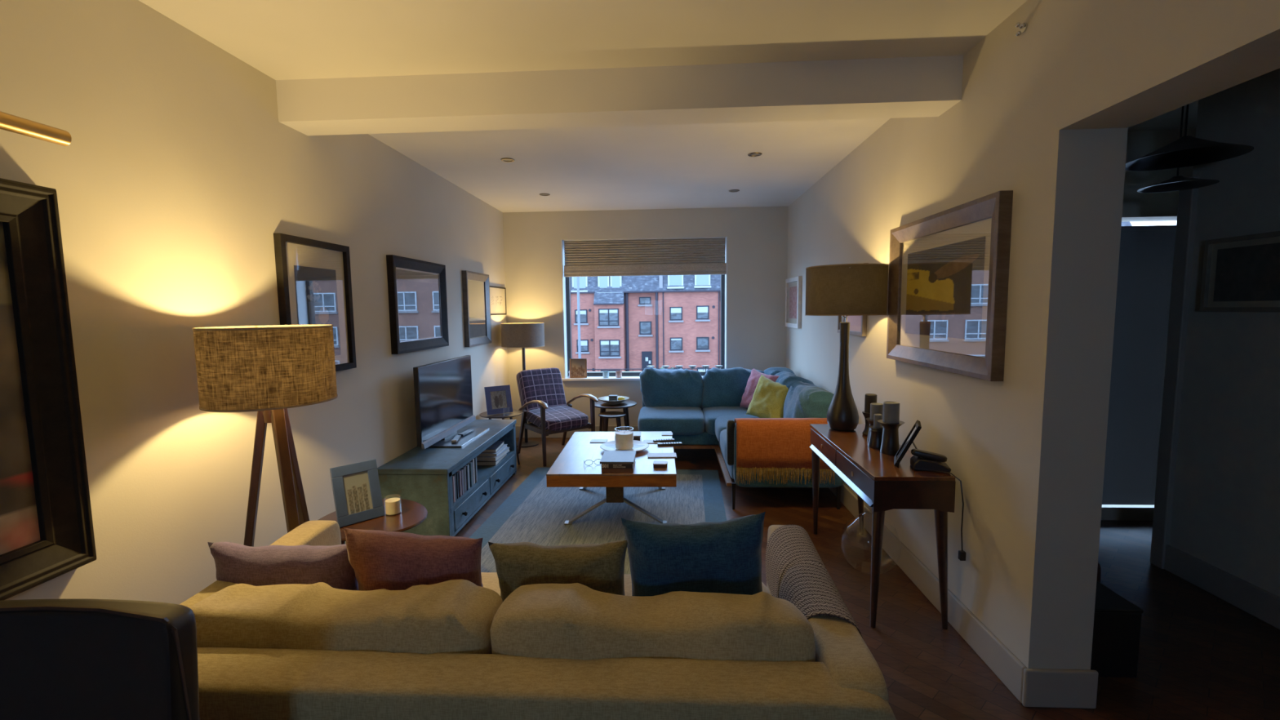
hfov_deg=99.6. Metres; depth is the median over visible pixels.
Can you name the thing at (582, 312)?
blind
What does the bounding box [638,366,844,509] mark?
sofa
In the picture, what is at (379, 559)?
cushion
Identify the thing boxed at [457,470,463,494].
magazine
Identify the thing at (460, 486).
magazine
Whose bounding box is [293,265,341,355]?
artwork
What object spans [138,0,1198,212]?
ceiling
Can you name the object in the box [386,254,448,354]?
framed print
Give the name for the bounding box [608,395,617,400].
trinket box
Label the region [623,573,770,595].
seat cushion
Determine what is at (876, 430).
candle holder
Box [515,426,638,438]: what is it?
baseboard
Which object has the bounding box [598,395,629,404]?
shallow bowl
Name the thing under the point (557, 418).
seat cushion
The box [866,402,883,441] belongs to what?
candle holder
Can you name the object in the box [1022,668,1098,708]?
baseboard
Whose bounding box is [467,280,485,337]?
artwork
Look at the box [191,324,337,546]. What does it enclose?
tripod floor lamp
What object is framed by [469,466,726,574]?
area rug
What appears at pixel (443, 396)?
television
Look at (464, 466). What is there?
magazine
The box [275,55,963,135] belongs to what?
ceiling beam
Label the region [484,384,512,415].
photo frame
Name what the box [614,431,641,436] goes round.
paperback book
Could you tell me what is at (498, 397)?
photograph
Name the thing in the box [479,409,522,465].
side table
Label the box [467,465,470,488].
magazine
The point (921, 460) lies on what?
telephone
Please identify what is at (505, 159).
recessed light
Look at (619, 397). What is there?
lemon
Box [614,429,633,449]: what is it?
jar candle
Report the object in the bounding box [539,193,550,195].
recessed light
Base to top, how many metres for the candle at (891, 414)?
0.100 m
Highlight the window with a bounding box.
[560,236,727,381]
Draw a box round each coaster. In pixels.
[590,439,607,443]
[643,440,660,443]
[662,432,672,435]
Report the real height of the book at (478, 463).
0.035 m
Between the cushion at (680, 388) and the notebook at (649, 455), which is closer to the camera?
the notebook at (649, 455)
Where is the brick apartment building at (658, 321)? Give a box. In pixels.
[569,274,720,371]
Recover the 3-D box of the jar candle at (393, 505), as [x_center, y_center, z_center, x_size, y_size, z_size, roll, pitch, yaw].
[-1.192,0.700,2.608,0.076,0.082,0.076,0,5,3]
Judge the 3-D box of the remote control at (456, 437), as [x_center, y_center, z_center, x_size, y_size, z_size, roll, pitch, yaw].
[-1.401,0.600,4.122,0.044,0.020,0.184,-2,5,-9]
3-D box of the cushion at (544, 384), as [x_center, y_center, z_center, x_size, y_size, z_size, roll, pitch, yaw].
[-1.038,0.347,5.736,0.482,0.513,0.140,-5,-12,-38]
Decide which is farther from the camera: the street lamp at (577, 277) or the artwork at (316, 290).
the street lamp at (577, 277)
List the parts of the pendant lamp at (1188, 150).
cord, lamp shade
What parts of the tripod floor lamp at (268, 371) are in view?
leg, lamp shade, leg, leg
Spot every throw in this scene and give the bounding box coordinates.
[733,417,835,484]
[765,524,862,638]
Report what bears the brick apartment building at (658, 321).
on the ground
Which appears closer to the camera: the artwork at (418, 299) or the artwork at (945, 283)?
the artwork at (945, 283)
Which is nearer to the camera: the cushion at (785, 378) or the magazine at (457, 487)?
the magazine at (457, 487)
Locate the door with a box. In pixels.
[1102,225,1176,505]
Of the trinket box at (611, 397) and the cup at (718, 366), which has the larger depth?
the cup at (718, 366)
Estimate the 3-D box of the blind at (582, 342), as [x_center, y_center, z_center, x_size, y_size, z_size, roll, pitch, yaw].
[-4.918,-1.446,46.336,0.824,0.437,0.008,0,5,3]
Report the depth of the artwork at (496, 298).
5.88 m
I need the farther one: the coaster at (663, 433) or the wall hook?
the coaster at (663, 433)
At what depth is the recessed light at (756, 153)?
3.92 m
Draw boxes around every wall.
[0,0,510,604]
[502,206,788,426]
[786,0,1279,670]
[1101,128,1195,520]
[1169,67,1279,596]
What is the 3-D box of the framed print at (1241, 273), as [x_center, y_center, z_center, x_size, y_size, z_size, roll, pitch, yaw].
[2.899,-0.401,2.458,0.030,0.365,0.670,0,5,3]
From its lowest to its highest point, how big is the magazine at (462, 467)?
0.175 m
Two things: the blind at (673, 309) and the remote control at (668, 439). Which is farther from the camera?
the blind at (673, 309)
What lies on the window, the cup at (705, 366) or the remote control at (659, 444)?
the cup at (705, 366)
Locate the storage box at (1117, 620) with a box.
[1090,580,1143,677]
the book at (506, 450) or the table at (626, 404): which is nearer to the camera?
the book at (506, 450)
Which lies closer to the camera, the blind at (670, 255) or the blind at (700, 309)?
the blind at (670, 255)
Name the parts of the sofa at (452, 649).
arm, frame, arm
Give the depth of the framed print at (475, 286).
5.21 m
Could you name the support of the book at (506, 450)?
on the book at (478, 463)
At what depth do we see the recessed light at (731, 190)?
5.13 m
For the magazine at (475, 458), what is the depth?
4.00 m
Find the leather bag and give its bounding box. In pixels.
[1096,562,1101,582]
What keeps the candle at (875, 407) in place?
on the candle holder at (875, 407)
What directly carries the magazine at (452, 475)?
on the tv cabinet
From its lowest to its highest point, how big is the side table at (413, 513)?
0.522 m
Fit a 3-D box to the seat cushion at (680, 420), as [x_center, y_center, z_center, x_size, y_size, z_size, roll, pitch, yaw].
[0.311,0.593,5.420,0.643,0.193,0.767,0,5,3]
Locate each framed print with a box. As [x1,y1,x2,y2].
[273,232,356,371]
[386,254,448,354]
[461,270,491,346]
[785,275,801,328]
[1199,231,1279,311]
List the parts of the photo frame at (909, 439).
glass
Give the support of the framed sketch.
attached to the wall at (177, 175)
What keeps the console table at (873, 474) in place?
on the floor
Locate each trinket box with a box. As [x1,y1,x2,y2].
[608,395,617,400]
[653,460,667,467]
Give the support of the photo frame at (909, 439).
on the console table at (873, 474)
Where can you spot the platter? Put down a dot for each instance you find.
(638, 446)
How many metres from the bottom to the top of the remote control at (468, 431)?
0.020 m
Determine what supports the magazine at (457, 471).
on the tv cabinet
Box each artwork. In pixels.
[0,222,39,555]
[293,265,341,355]
[395,269,440,340]
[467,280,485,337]
[489,289,504,311]
[789,285,797,318]
[847,315,861,326]
[905,235,985,340]
[1213,242,1279,301]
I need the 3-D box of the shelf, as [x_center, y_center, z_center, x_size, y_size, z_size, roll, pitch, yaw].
[-1.394,0.900,4.212,0.430,0.020,1.470,0,5,3]
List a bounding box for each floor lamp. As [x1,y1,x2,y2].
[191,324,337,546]
[500,322,544,447]
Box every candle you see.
[383,497,401,515]
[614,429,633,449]
[864,393,877,413]
[870,402,883,420]
[873,413,882,427]
[882,401,899,423]
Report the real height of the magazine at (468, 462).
0.173 m
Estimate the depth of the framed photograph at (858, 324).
3.76 m
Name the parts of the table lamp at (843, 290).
lamp shade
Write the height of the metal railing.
1.686 m
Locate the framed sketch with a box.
[489,285,506,315]
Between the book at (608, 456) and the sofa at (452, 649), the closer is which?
the sofa at (452, 649)
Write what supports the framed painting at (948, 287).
attached to the wall at (1044, 114)
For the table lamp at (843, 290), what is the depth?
3.11 m
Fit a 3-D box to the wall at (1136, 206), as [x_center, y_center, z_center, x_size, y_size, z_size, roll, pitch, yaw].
[3.076,-0.197,3.720,2.655,2.600,0.200,0,5,3]
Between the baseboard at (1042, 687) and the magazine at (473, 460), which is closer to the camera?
the baseboard at (1042, 687)
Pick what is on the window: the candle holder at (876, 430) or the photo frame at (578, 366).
the photo frame at (578, 366)
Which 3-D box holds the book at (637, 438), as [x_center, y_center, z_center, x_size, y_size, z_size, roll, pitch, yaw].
[-0.097,0.618,4.358,0.200,0.034,0.150,0,5,3]
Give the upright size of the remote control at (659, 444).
0.020 m
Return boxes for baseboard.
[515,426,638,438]
[829,484,1026,702]
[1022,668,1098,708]
[1164,544,1279,629]
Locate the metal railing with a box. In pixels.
[586,368,711,371]
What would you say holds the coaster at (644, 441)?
on the coffee table at (569, 469)
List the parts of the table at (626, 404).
leg, leg, leg, leg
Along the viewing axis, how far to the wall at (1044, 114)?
1.99 m
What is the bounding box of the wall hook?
[1014,22,1027,36]
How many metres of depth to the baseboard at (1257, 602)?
2.70 m
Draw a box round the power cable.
[929,470,965,560]
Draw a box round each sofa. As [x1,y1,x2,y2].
[179,520,896,719]
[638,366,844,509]
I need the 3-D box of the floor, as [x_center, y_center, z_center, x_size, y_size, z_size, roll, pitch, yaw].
[1.255,1.401,1.468,6.471,0.120,9.590,0,5,3]
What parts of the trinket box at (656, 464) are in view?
lid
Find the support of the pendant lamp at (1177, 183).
hanging from the ceiling
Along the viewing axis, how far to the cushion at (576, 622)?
1.37 m
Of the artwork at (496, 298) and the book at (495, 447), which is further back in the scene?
the artwork at (496, 298)
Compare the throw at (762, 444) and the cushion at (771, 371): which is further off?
the cushion at (771, 371)
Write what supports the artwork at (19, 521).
attached to the oil painting at (46, 530)
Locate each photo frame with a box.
[329,459,384,527]
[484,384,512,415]
[569,358,586,377]
[893,419,921,466]
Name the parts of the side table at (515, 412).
leg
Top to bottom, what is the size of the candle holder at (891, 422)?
0.262 m
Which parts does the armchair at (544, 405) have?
leg, armrest, leg, seat frame, leg, armrest, leg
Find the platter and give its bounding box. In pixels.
[600,440,648,451]
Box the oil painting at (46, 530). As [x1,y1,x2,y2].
[0,177,96,600]
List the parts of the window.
sill, frame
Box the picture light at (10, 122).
[0,111,71,146]
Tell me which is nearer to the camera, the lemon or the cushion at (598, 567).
the cushion at (598, 567)
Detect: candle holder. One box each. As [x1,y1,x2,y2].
[862,393,877,435]
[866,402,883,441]
[867,413,883,448]
[877,401,904,454]
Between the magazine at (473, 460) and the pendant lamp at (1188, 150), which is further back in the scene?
the magazine at (473, 460)
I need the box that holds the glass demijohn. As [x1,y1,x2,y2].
[840,502,901,574]
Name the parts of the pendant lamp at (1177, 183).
lamp shade, cord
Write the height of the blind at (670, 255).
0.416 m
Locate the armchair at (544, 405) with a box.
[515,367,598,466]
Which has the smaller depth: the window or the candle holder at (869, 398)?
the candle holder at (869, 398)
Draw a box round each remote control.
[451,435,461,442]
[457,429,473,436]
[653,438,675,442]
[657,442,682,446]
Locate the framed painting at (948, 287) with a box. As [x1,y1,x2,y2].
[886,190,1013,381]
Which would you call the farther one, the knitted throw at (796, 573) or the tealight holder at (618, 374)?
the tealight holder at (618, 374)
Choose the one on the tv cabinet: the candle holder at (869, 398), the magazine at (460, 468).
the magazine at (460, 468)
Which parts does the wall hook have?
knob, knob, knob, plate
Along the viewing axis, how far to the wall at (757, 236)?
6.11 m
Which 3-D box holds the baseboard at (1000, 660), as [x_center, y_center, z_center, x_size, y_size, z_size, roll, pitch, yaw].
[1.544,1.018,4.105,0.018,0.145,4.204,0,5,3]
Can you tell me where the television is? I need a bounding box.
[413,355,488,448]
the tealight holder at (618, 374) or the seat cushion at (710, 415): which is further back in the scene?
the tealight holder at (618, 374)
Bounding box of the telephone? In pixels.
[910,448,951,472]
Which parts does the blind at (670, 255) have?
pleated panel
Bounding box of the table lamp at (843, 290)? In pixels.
[804,263,888,431]
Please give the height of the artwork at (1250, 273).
0.261 m
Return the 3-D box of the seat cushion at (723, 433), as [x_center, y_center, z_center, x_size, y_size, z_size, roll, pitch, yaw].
[1.010,0.685,4.350,0.700,0.193,0.594,0,5,3]
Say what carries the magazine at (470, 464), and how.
on the tv cabinet
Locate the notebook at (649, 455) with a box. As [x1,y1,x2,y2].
[647,453,676,457]
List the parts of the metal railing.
rail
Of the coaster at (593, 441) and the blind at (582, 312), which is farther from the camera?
the blind at (582, 312)
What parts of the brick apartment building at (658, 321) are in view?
dormer sill, dormer glass, dormer glass, dormer glass, entrance door, dormer sill, dormer glass, dormer sill, dormer glass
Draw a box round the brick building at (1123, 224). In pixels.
[1121,221,1132,226]
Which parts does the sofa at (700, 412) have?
seat, plinth rail, seat, leg, arm, leg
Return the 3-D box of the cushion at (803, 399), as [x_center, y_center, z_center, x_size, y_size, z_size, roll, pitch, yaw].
[1.363,0.446,4.379,0.346,0.503,0.691,9,6,2]
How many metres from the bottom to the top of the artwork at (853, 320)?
0.355 m
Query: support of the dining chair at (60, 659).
on the floor
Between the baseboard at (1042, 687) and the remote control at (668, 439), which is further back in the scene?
the remote control at (668, 439)
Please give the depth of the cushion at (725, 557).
1.63 m
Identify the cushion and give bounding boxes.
[189,579,502,653]
[207,542,358,591]
[343,528,483,591]
[480,572,500,595]
[488,540,627,601]
[489,582,815,662]
[515,367,566,418]
[526,405,588,431]
[621,511,765,596]
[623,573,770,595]
[638,406,704,435]
[639,366,703,408]
[702,367,764,408]
[702,406,747,435]
[715,413,759,441]
[720,429,726,460]
[739,368,779,408]
[746,374,788,417]
[763,367,795,375]
[774,371,813,389]
[783,381,833,417]
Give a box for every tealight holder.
[602,371,608,377]
[615,371,622,377]
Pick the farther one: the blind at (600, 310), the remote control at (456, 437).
the blind at (600, 310)
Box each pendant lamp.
[1124,103,1253,170]
[1137,106,1219,192]
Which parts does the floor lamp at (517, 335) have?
lamp shade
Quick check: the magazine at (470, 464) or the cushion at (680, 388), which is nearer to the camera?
the magazine at (470, 464)
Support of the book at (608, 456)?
on the book at (603, 465)
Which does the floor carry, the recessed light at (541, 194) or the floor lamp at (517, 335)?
the floor lamp at (517, 335)
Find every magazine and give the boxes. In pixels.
[452,475,455,502]
[452,475,457,500]
[454,472,458,498]
[456,471,459,497]
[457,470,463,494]
[457,471,462,495]
[458,472,461,497]
[460,468,465,492]
[461,466,466,492]
[463,466,466,490]
[464,465,469,490]
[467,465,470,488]
[468,462,473,485]
[469,462,472,487]
[470,458,475,484]
[474,457,477,482]
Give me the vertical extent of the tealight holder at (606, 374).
0.070 m
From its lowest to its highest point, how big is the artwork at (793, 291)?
0.332 m
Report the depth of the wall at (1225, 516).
2.66 m
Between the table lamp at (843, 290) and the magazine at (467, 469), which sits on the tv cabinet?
the magazine at (467, 469)
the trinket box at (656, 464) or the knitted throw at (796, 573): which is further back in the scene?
the trinket box at (656, 464)
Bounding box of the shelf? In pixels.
[453,449,511,503]
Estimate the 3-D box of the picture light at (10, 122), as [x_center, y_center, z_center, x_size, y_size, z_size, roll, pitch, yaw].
[-1.733,-0.549,1.046,0.188,0.113,1.000,0,5,3]
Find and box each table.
[318,498,427,544]
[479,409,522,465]
[546,431,676,524]
[595,400,636,431]
[598,411,626,431]
[809,424,955,629]
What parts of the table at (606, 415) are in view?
leg, leg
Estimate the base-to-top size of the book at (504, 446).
0.022 m
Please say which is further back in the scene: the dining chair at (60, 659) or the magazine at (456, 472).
the magazine at (456, 472)
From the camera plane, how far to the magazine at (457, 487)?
3.65 m
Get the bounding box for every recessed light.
[500,157,515,162]
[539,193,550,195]
[728,189,739,191]
[747,151,762,156]
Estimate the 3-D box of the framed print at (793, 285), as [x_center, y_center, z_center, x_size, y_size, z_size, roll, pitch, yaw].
[1.609,-0.603,5.686,0.035,0.522,0.590,0,5,3]
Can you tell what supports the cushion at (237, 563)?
on the sofa at (452, 649)
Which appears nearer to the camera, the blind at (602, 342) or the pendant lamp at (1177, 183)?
the pendant lamp at (1177, 183)
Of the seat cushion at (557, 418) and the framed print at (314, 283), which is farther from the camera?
the seat cushion at (557, 418)
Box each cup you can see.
[702,364,709,373]
[715,364,722,368]
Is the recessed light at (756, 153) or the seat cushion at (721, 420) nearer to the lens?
the recessed light at (756, 153)
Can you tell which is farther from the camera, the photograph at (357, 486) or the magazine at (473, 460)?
the magazine at (473, 460)
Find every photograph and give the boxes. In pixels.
[342,471,373,515]
[490,390,506,408]
[837,262,868,336]
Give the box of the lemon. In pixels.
[617,396,625,400]
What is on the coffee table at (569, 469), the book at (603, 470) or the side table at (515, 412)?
the book at (603, 470)
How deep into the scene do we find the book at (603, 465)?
3.44 m
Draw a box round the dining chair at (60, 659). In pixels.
[0,599,199,719]
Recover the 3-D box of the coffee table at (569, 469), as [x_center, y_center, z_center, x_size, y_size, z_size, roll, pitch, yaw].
[-0.162,0.887,4.045,0.830,0.441,1.200,-1,5,2]
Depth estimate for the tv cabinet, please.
3.58 m
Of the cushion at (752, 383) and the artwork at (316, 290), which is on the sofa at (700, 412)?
the cushion at (752, 383)
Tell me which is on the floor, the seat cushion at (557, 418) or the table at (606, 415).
the table at (606, 415)
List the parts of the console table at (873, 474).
leg, drawer, rail, drawer, leg, leg, leg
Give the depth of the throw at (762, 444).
3.92 m
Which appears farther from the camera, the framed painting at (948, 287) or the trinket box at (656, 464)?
the trinket box at (656, 464)
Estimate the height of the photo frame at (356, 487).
0.265 m
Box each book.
[475,447,509,461]
[476,453,506,466]
[477,444,507,456]
[481,440,504,453]
[600,450,635,463]
[600,458,635,468]
[601,457,635,472]
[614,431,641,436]
[614,436,640,440]
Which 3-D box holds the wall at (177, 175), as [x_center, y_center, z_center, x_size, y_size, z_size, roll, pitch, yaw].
[-1.885,0.056,1.649,0.200,2.600,9.870,0,5,3]
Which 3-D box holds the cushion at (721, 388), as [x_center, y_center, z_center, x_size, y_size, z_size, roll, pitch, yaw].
[0.992,0.318,5.694,0.698,0.486,0.370,0,-3,3]
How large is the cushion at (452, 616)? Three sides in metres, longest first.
0.878 x 0.361 x 0.271 m
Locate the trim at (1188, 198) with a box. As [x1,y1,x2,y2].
[1150,175,1199,568]
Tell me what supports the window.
in the wall at (757, 236)
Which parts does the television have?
silver trim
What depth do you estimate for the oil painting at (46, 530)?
1.57 m
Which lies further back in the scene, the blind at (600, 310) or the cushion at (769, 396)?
the blind at (600, 310)
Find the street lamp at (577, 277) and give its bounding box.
[576,276,581,358]
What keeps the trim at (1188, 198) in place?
attached to the wall at (1225, 516)
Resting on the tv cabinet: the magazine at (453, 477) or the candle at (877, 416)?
the magazine at (453, 477)
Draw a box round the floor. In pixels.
[454,438,1279,719]
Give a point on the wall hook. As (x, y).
(1023, 27)
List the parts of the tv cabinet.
panel, drawer, frame, drawer, panel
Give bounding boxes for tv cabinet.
[377,419,516,536]
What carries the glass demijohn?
on the floor
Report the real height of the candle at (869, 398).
0.105 m
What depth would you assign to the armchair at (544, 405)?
5.54 m
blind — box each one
[564,236,726,276]
[576,310,586,314]
[580,340,586,345]
[599,309,617,312]
[600,340,618,344]
[671,307,681,312]
[697,306,707,312]
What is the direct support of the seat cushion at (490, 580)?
on the sofa at (452, 649)
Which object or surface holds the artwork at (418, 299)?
attached to the framed print at (417, 288)
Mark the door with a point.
(1146, 252)
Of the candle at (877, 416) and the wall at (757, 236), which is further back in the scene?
the wall at (757, 236)

